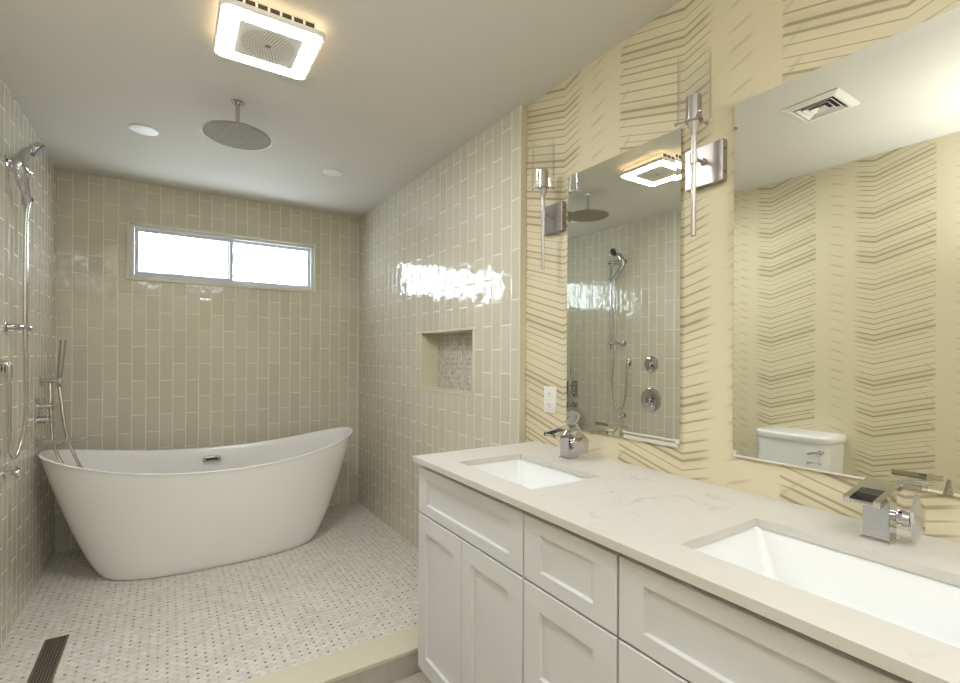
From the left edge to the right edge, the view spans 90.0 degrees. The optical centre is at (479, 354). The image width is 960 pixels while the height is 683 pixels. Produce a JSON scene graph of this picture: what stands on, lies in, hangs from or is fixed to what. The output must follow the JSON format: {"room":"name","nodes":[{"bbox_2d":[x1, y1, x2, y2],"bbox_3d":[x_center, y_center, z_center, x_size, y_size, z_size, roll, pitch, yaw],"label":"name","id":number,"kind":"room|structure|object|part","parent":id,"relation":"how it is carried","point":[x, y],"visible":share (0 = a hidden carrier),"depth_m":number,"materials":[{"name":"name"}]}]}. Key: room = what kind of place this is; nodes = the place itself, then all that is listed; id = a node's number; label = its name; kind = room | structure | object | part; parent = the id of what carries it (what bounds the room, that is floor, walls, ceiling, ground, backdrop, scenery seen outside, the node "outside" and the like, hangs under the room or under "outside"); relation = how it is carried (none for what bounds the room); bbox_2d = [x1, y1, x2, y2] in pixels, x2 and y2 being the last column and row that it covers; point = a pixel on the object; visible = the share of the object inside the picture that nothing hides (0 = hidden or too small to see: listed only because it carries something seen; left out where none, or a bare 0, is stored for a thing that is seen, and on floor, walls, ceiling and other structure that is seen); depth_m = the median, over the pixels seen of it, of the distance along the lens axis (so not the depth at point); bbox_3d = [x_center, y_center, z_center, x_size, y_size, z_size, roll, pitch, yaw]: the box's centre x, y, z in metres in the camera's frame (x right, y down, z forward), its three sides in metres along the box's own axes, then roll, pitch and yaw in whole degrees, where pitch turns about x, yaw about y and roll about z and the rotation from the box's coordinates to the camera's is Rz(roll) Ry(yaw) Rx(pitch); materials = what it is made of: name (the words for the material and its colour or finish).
{"room":"bathroom","nodes":[
{"label":"bathroom","id":0,"kind":"room"},
{"bbox_2d":[0,76,56,646],"bbox_3d":[-1.393,0.164,0.845,0.210,2.680,5.533,0,0,-33],"label":"wall","id":1,"kind":"structure","parent":0,"point":[27,503],"depth_m":2.37,"materials":[{"name":"tile"}]},
{"bbox_2d":[0,359,12,377],"bbox_3d":[-2.032,0.058,2.056,0.046,0.081,0.060,0,0,-33],"label":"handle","id":2,"kind":"object","parent":1,"relation":"attached to","point":[5,365],"visible":1,"depth_m":2.05,"materials":[{"name":"silver metal"}]},
{"bbox_2d":[2,466,20,478],"bbox_3d":[-2.055,0.518,2.108,0.057,0.052,0.048,0,0,-33],"label":"handle","id":3,"kind":"object","parent":1,"relation":"attached to","point":[16,472],"visible":1,"depth_m":2.10,"materials":[{"name":"silver metal"}]},
{"bbox_3d":[-2.043,0.518,2.116,0.029,0.052,0.042,0,0,-33],"label":"knob","id":4,"kind":"part","parent":3,"relation":"part of","materials":[{"name":"silver metal"}]},
{"bbox_2d":[3,154,33,338],"bbox_3d":[-2.075,-0.477,2.162,0.059,0.803,0.176,0,0,-13],"label":"slide bar","id":5,"kind":"object","parent":1,"relation":"attached to","point":[7,160],"visible":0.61,"depth_m":2.20,"materials":[{"name":"silver metal"}]},
{"bbox_2d":[6,142,44,459],"bbox_3d":[-2.025,-0.251,2.144,0.107,1.435,0.159,0,0,-33],"label":"shower","id":6,"kind":"object","parent":5,"relation":"attached to","point":[19,160],"visible":1,"depth_m":2.17,"materials":[{"name":"silver metal"}]},
{"bbox_3d":[-2.031,-0.817,2.137,0.056,0.255,0.107,0,0,-4],"label":"handle","id":7,"kind":"part","parent":6,"relation":"part of","materials":[{"name":"silver metal"}]},
{"bbox_2d":[35,397,56,428],"bbox_3d":[-2.376,0.311,2.632,0.085,0.170,0.070,0,0,-33],"label":"mixer","id":8,"kind":"object","parent":1,"relation":"attached to","point":[39,419],"visible":1,"depth_m":2.62,"materials":[{"name":"silver metal"}]},
{"bbox_3d":[-2.408,0.316,2.611,0.008,0.160,0.070,0,0,-33],"label":"plate","id":9,"kind":"part","parent":8,"relation":"part of","materials":[{"name":"silver metal"}]},
{"bbox_3d":[-2.375,0.353,2.633,0.076,0.038,0.038,0,0,-33],"label":"temperature knob","id":10,"kind":"part","parent":8,"relation":"part of","materials":[{"name":"silver metal"}]},
{"bbox_3d":[-2.373,0.271,2.634,0.079,0.088,0.041,0,0,-33],"label":"cross handle","id":11,"kind":"part","parent":8,"relation":"part of","materials":[{"name":"silver metal"}]},
{"bbox_2d":[39,376,62,386],"bbox_3d":[-2.416,0.147,2.707,0.098,0.062,0.050,0,0,-33],"label":"holder","id":12,"kind":"object","parent":1,"relation":"attached to","point":[57,380],"visible":1,"depth_m":2.70,"materials":[{"name":"silver metal"}]},
{"bbox_3d":[-2.413,0.152,2.709,0.093,0.040,0.031,0,0,-33],"label":"arm","id":13,"kind":"part","parent":12,"relation":"part of","materials":[{"name":"silver metal"}]},
{"bbox_2d":[48,340,82,467],"bbox_3d":[-2.306,0.349,2.727,0.252,0.872,0.076,0,0,-10],"label":"shower","id":14,"kind":"object","parent":12,"relation":"attached to","point":[62,344],"visible":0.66,"depth_m":2.72,"materials":[{"name":"silver metal"}]},
{"bbox_2d":[35,436,90,447],"bbox_3d":[-2.316,0.473,2.672,0.230,0.060,0.070,0,0,-33],"label":"tub spout","id":15,"kind":"object","parent":1,"relation":"attached to","point":[53,441],"visible":1,"depth_m":2.65,"materials":[{"name":"silver metal"}]},
{"bbox_2d":[55,169,359,551],"bbox_3d":[-1.900,0.161,3.669,2.510,2.680,0.162,0,0,-33],"label":"wall","id":16,"kind":"structure","parent":0,"point":[149,365],"depth_m":3.47,"materials":[{"name":"tile"}]},
{"bbox_2d":[126,219,316,292],"bbox_3d":[-1.885,-0.711,3.620,1.260,0.406,0.085,0,0,-33],"label":"window","id":17,"kind":"structure","parent":16,"relation":"in","point":[133,227],"depth_m":3.54,"materials":[{"name":"white plastic"}]},
{"bbox_3d":[-2.121,-0.713,3.465,0.604,0.319,0.022,0,0,-33],"label":"sliding sash","id":18,"kind":"part","parent":17,"relation":"part of","materials":[{"name":"glass"}]},
{"bbox_3d":[-1.660,-0.710,3.796,0.606,0.323,0.020,0,0,-33],"label":"fixed sash","id":19,"kind":"part","parent":17,"relation":"part of","materials":[{"name":"glass"}]},
{"bbox_2d":[0,502,418,682],"bbox_3d":[-1.366,1.384,2.835,2.510,0.240,2.231,0,0,-33],"label":"floor","id":20,"kind":"structure","parent":0,"point":[355,582],"depth_m":2.37,"materials":[{"name":"tile"}]},
{"bbox_2d":[26,634,69,682],"bbox_3d":[-1.700,1.262,1.854,0.084,0.004,0.692,0,0,-33],"label":"linear drain","id":21,"kind":"object","parent":20,"relation":"on","point":[44,670],"visible":1,"depth_m":1.98,"materials":[{"name":"metal"}]},
{"bbox_2d":[37,427,352,580],"bbox_3d":[-1.702,0.901,3.119,1.748,0.722,0.835,0,0,-33],"label":"bathtub","id":22,"kind":"object","parent":20,"relation":"on","point":[132,514],"visible":1,"depth_m":2.81,"materials":[{"name":"white ceramic"}]},
{"bbox_2d":[0,0,681,218],"bbox_3d":[-0.453,-1.230,1.449,2.510,0.120,5.533,0,0,-33],"label":"ceiling","id":23,"kind":"structure","parent":0,"point":[393,89],"depth_m":2.08,"materials":[{"name":"paint"}]},
{"bbox_2d":[128,124,158,135],"bbox_3d":[-1.759,-1.175,2.509,0.134,0.005,0.134,0,0,-33],"label":"recessed light","id":24,"kind":"object","parent":23,"relation":"in","point":[141,129],"visible":1,"depth_m":2.50,"materials":[{"name":"white plastic"}]},
{"bbox_2d":[200,99,272,149],"bbox_3d":[-1.126,-1.093,2.230,0.299,0.162,0.299,0,0,-33],"label":"shower head","id":25,"kind":"object","parent":23,"relation":"hanging from","point":[235,134],"visible":1,"depth_m":2.21},
{"bbox_3d":[-1.126,-1.097,2.230,0.038,0.144,0.038,0,0,-33],"label":"ceiling arm","id":26,"kind":"part","parent":25,"relation":"part of","materials":[{"name":"silver metal"}]},
{"bbox_2d":[213,0,324,79],"bbox_3d":[-0.768,-1.144,1.738,0.332,0.056,0.332,0,0,-33],"label":"ceiling fan light","id":27,"kind":"object","parent":23,"relation":"attached to","point":[250,32],"visible":1,"depth_m":1.69,"materials":[{"name":"white plastic"}]},
{"bbox_2d":[233,19,303,69],"bbox_3d":[-0.768,-1.117,1.738,0.207,0.001,0.207,0,0,-33],"label":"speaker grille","id":28,"kind":"object","parent":27,"relation":"attached to","point":[252,40],"depth_m":1.73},
{"bbox_2d":[238,0,313,27],"bbox_3d":[-0.693,-1.155,1.622,0.258,0.023,0.002,0,0,-33],"label":"vent","id":29,"kind":"object","parent":27,"relation":"attached to","point":[250,2],"depth_m":1.63,"materials":[{"name":"white plastic"}]},
{"bbox_2d":[323,169,342,175],"bbox_3d":[-0.946,-1.171,3.086,0.120,0.005,0.120,0,0,-33],"label":"recessed light","id":30,"kind":"object","parent":23,"relation":"in","point":[331,172],"visible":1,"depth_m":3.07,"materials":[{"name":"white plastic"}]},
{"bbox_2d":[391,671,430,682],"bbox_3d":[0.170,1.438,0.462,2.510,0.150,3.182,0,0,-33],"label":"floor","id":31,"kind":"structure","parent":0,"point":[418,677],"depth_m":2.01,"materials":[{"name":"beige tile"}]},
{"bbox_2d":[418,466,528,682],"bbox_3d":[0.185,0.889,1.748,0.590,0.948,0.654,0,0,-33],"label":"base cabinet","id":32,"kind":"object","parent":31,"relation":"on","point":[471,582],"visible":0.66,"depth_m":1.55,"materials":[{"name":"white wood"}]},
{"bbox_3d":[-0.144,0.908,1.730,0.019,0.594,0.322,0,0,-33],"label":"door","id":33,"kind":"part","parent":32,"relation":"part of","materials":[{"name":"white wood"}]},
{"bbox_3d":[-0.052,0.519,1.593,0.019,0.174,0.650,0,0,-33],"label":"false drawer","id":34,"kind":"part","parent":32,"relation":"part of","materials":[{"name":"white wood"}]},
{"bbox_3d":[0.034,0.909,1.456,0.019,0.594,0.325,0,0,-33],"label":"door","id":35,"kind":"part","parent":32,"relation":"part of","materials":[{"name":"white wood"}]},
{"bbox_2d":[523,513,623,682],"bbox_3d":[0.452,0.891,1.335,0.590,0.948,0.328,0,0,-33],"label":"base cabinet","id":36,"kind":"object","parent":31,"relation":"on","point":[571,583],"visible":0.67,"depth_m":1.17,"materials":[{"name":"white wood"}]},
{"bbox_3d":[0.214,0.759,1.180,0.019,0.292,0.322,0,0,-33],"label":"drawer","id":37,"kind":"part","parent":36,"relation":"part of","materials":[{"name":"white wood"}]},
{"bbox_3d":[0.215,0.520,1.180,0.019,0.174,0.322,0,0,-33],"label":"drawer","id":38,"kind":"part","parent":36,"relation":"part of","materials":[{"name":"white wood"}]},
{"bbox_2d":[619,555,912,682],"bbox_3d":[0.720,0.892,0.921,0.590,0.948,0.657,0,0,-33],"label":"base cabinet","id":39,"kind":"object","parent":31,"relation":"on","point":[672,629],"visible":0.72,"depth_m":0.88,"materials":[{"name":"white wood"}]},
{"bbox_3d":[0.392,0.911,0.902,0.019,0.594,0.324,0,0,-33],"label":"door","id":40,"kind":"part","parent":39,"relation":"part of","materials":[{"name":"white wood"}]},
{"bbox_2d":[413,441,959,682],"bbox_3d":[0.448,0.405,1.329,0.611,0.020,1.662,0,0,-33],"label":"countertop","id":41,"kind":"structure","parent":39,"relation":"on","point":[656,519],"depth_m":1.08,"materials":[{"name":"stone"}]},
{"bbox_2d":[471,459,586,489],"bbox_3d":[0.157,0.488,1.661,0.335,0.148,0.474,0,0,-33],"label":"undermount sink","id":42,"kind":"object","parent":41,"relation":"in","point":[531,475],"visible":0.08,"depth_m":1.84,"materials":[{"name":"white ceramic"}]},
{"bbox_2d":[544,424,588,458],"bbox_3d":[0.330,0.334,1.820,0.140,0.122,0.106,0,0,-33],"label":"waterfall faucet","id":43,"kind":"object","parent":41,"relation":"on","point":[572,444],"visible":1,"depth_m":1.82,"materials":[{"name":"silver metal"}]},
{"bbox_3d":[0.312,0.289,1.833,0.124,0.034,0.064,0,0,-33],"label":"spout","id":44,"kind":"part","parent":43,"relation":"part of","materials":[{"name":"silver metal"}]},
{"bbox_3d":[0.382,0.330,1.799,0.076,0.094,0.014,0,0,-33],"label":"lever","id":45,"kind":"part","parent":43,"relation":"part of","materials":[{"name":"silver metal"}]},
{"bbox_2d":[694,526,959,648],"bbox_3d":[0.666,0.491,0.897,0.350,0.148,0.497,0,0,-33],"label":"undermount sink","id":46,"kind":"object","parent":41,"relation":"in","point":[926,606],"visible":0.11,"depth_m":1.00,"materials":[{"name":"white ceramic"}]},
{"bbox_2d":[843,477,925,544],"bbox_3d":[0.855,0.337,1.009,0.140,0.122,0.106,0,0,-33],"label":"waterfall faucet","id":47,"kind":"object","parent":41,"relation":"on","point":[881,517],"visible":1,"depth_m":1.01,"materials":[{"name":"silver metal"}]},
{"bbox_3d":[0.837,0.292,1.022,0.124,0.034,0.064,0,0,-33],"label":"spout","id":48,"kind":"part","parent":47,"relation":"part of","materials":[{"name":"silver metal"}]},
{"bbox_3d":[0.907,0.333,0.988,0.076,0.094,0.014,0,0,-33],"label":"lever","id":49,"kind":"part","parent":47,"relation":"part of","materials":[{"name":"silver metal"}]},
{"bbox_2d":[358,0,959,549],"bbox_3d":[0.450,0.175,2.040,0.238,2.680,5.533,0,0,-33],"label":"wall","id":50,"kind":"structure","parent":0,"point":[463,329],"depth_m":2.08,"materials":[{"name":"tile"}]},
{"bbox_2d":[243,625,421,682],"bbox_3d":[-0.733,1.353,1.844,2.017,0.210,0.160,0,0,-33],"label":"shower curb","id":51,"kind":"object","parent":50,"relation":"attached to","point":[392,657],"depth_m":1.97,"materials":[{"name":"stone"}]},
{"bbox_3d":[-0.156,0.037,2.881,0.133,0.372,0.645,0,0,-33],"label":"niche frame","id":52,"kind":"part","parent":50,"relation":"part of","materials":[{"name":"beige tile"}]},
{"bbox_3d":[0.197,0.043,2.249,0.036,2.420,0.012,0,0,-33],"label":"edge trim","id":53,"kind":"part","parent":50,"relation":"part of","materials":[{"name":"beige tile"}]},
{"bbox_2d":[531,149,565,269],"bbox_3d":[0.279,-0.636,2.049,0.122,0.548,0.124,0,0,-33],"label":"wall sconce","id":54,"kind":"object","parent":50,"relation":"attached to","point":[553,217],"visible":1,"depth_m":2.04,"materials":[{"name":"silver metal"}]},
{"bbox_3d":[0.268,-0.525,2.042,0.021,0.326,0.021,0,0,-33],"label":"rod","id":55,"kind":"part","parent":54,"relation":"part of","materials":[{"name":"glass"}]},
{"bbox_3d":[0.269,-0.815,2.042,0.095,0.192,0.095,0,0,-33],"label":"lamp shade","id":56,"kind":"part","parent":54,"relation":"part of","materials":[{"name":"clear glass"}]},
{"bbox_2d":[544,386,556,413],"bbox_3d":[0.307,0.196,2.103,0.008,0.116,0.078,0,0,-33],"label":"wall outlet","id":57,"kind":"object","parent":50,"relation":"attached to","point":[550,393],"visible":1,"depth_m":2.10,"materials":[{"name":"white plastic"}]},
{"bbox_2d":[547,390,551,397],"bbox_3d":[0.305,0.172,2.102,0.002,0.034,0.034,0,0,-33],"label":"receptacle","id":58,"kind":"object","parent":57,"relation":"attached to","point":[549,392],"depth_m":2.10,"materials":[{"name":"white plastic"}]},
{"bbox_2d":[547,401,551,408],"bbox_3d":[0.305,0.220,2.102,0.002,0.034,0.034,0,0,-33],"label":"receptacle","id":59,"kind":"object","parent":57,"relation":"attached to","point":[549,403],"depth_m":2.10,"materials":[{"name":"white plastic"}]},
{"bbox_2d":[566,127,681,447],"bbox_3d":[0.512,-0.221,1.790,0.008,1.046,0.530,0,0,-33],"label":"wall mirror","id":60,"kind":"object","parent":50,"relation":"attached to","point":[624,242],"visible":0.9,"depth_m":1.75,"materials":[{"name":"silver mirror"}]},
{"bbox_2d":[674,50,726,236],"bbox_3d":[0.659,-0.634,1.462,0.122,0.548,0.124,0,0,-33],"label":"wall sconce","id":61,"kind":"object","parent":50,"relation":"attached to","point":[705,165],"visible":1,"depth_m":1.45,"materials":[{"name":"silver metal"}]},
{"bbox_3d":[0.647,-0.523,1.455,0.021,0.326,0.021,0,0,-33],"label":"rod","id":62,"kind":"part","parent":61,"relation":"part of","materials":[{"name":"silver metal"}]},
{"bbox_3d":[0.649,-0.812,1.455,0.095,0.192,0.095,0,0,-33],"label":"lamp shade","id":63,"kind":"part","parent":61,"relation":"part of","materials":[{"name":"clear glass"}]},
{"bbox_3d":[0.669,-0.596,1.469,0.051,0.022,0.022,0,0,-33],"label":"arm","id":64,"kind":"part","parent":61,"relation":"part of","materials":[{"name":"silver metal"}]},
{"bbox_2d":[733,6,959,496],"bbox_3d":[0.896,-0.220,1.197,0.008,1.036,0.530,0,0,-33],"label":"wall mirror","id":65,"kind":"object","parent":50,"relation":"attached to","point":[846,298],"visible":1,"depth_m":1.16,"materials":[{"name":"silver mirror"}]}
]}

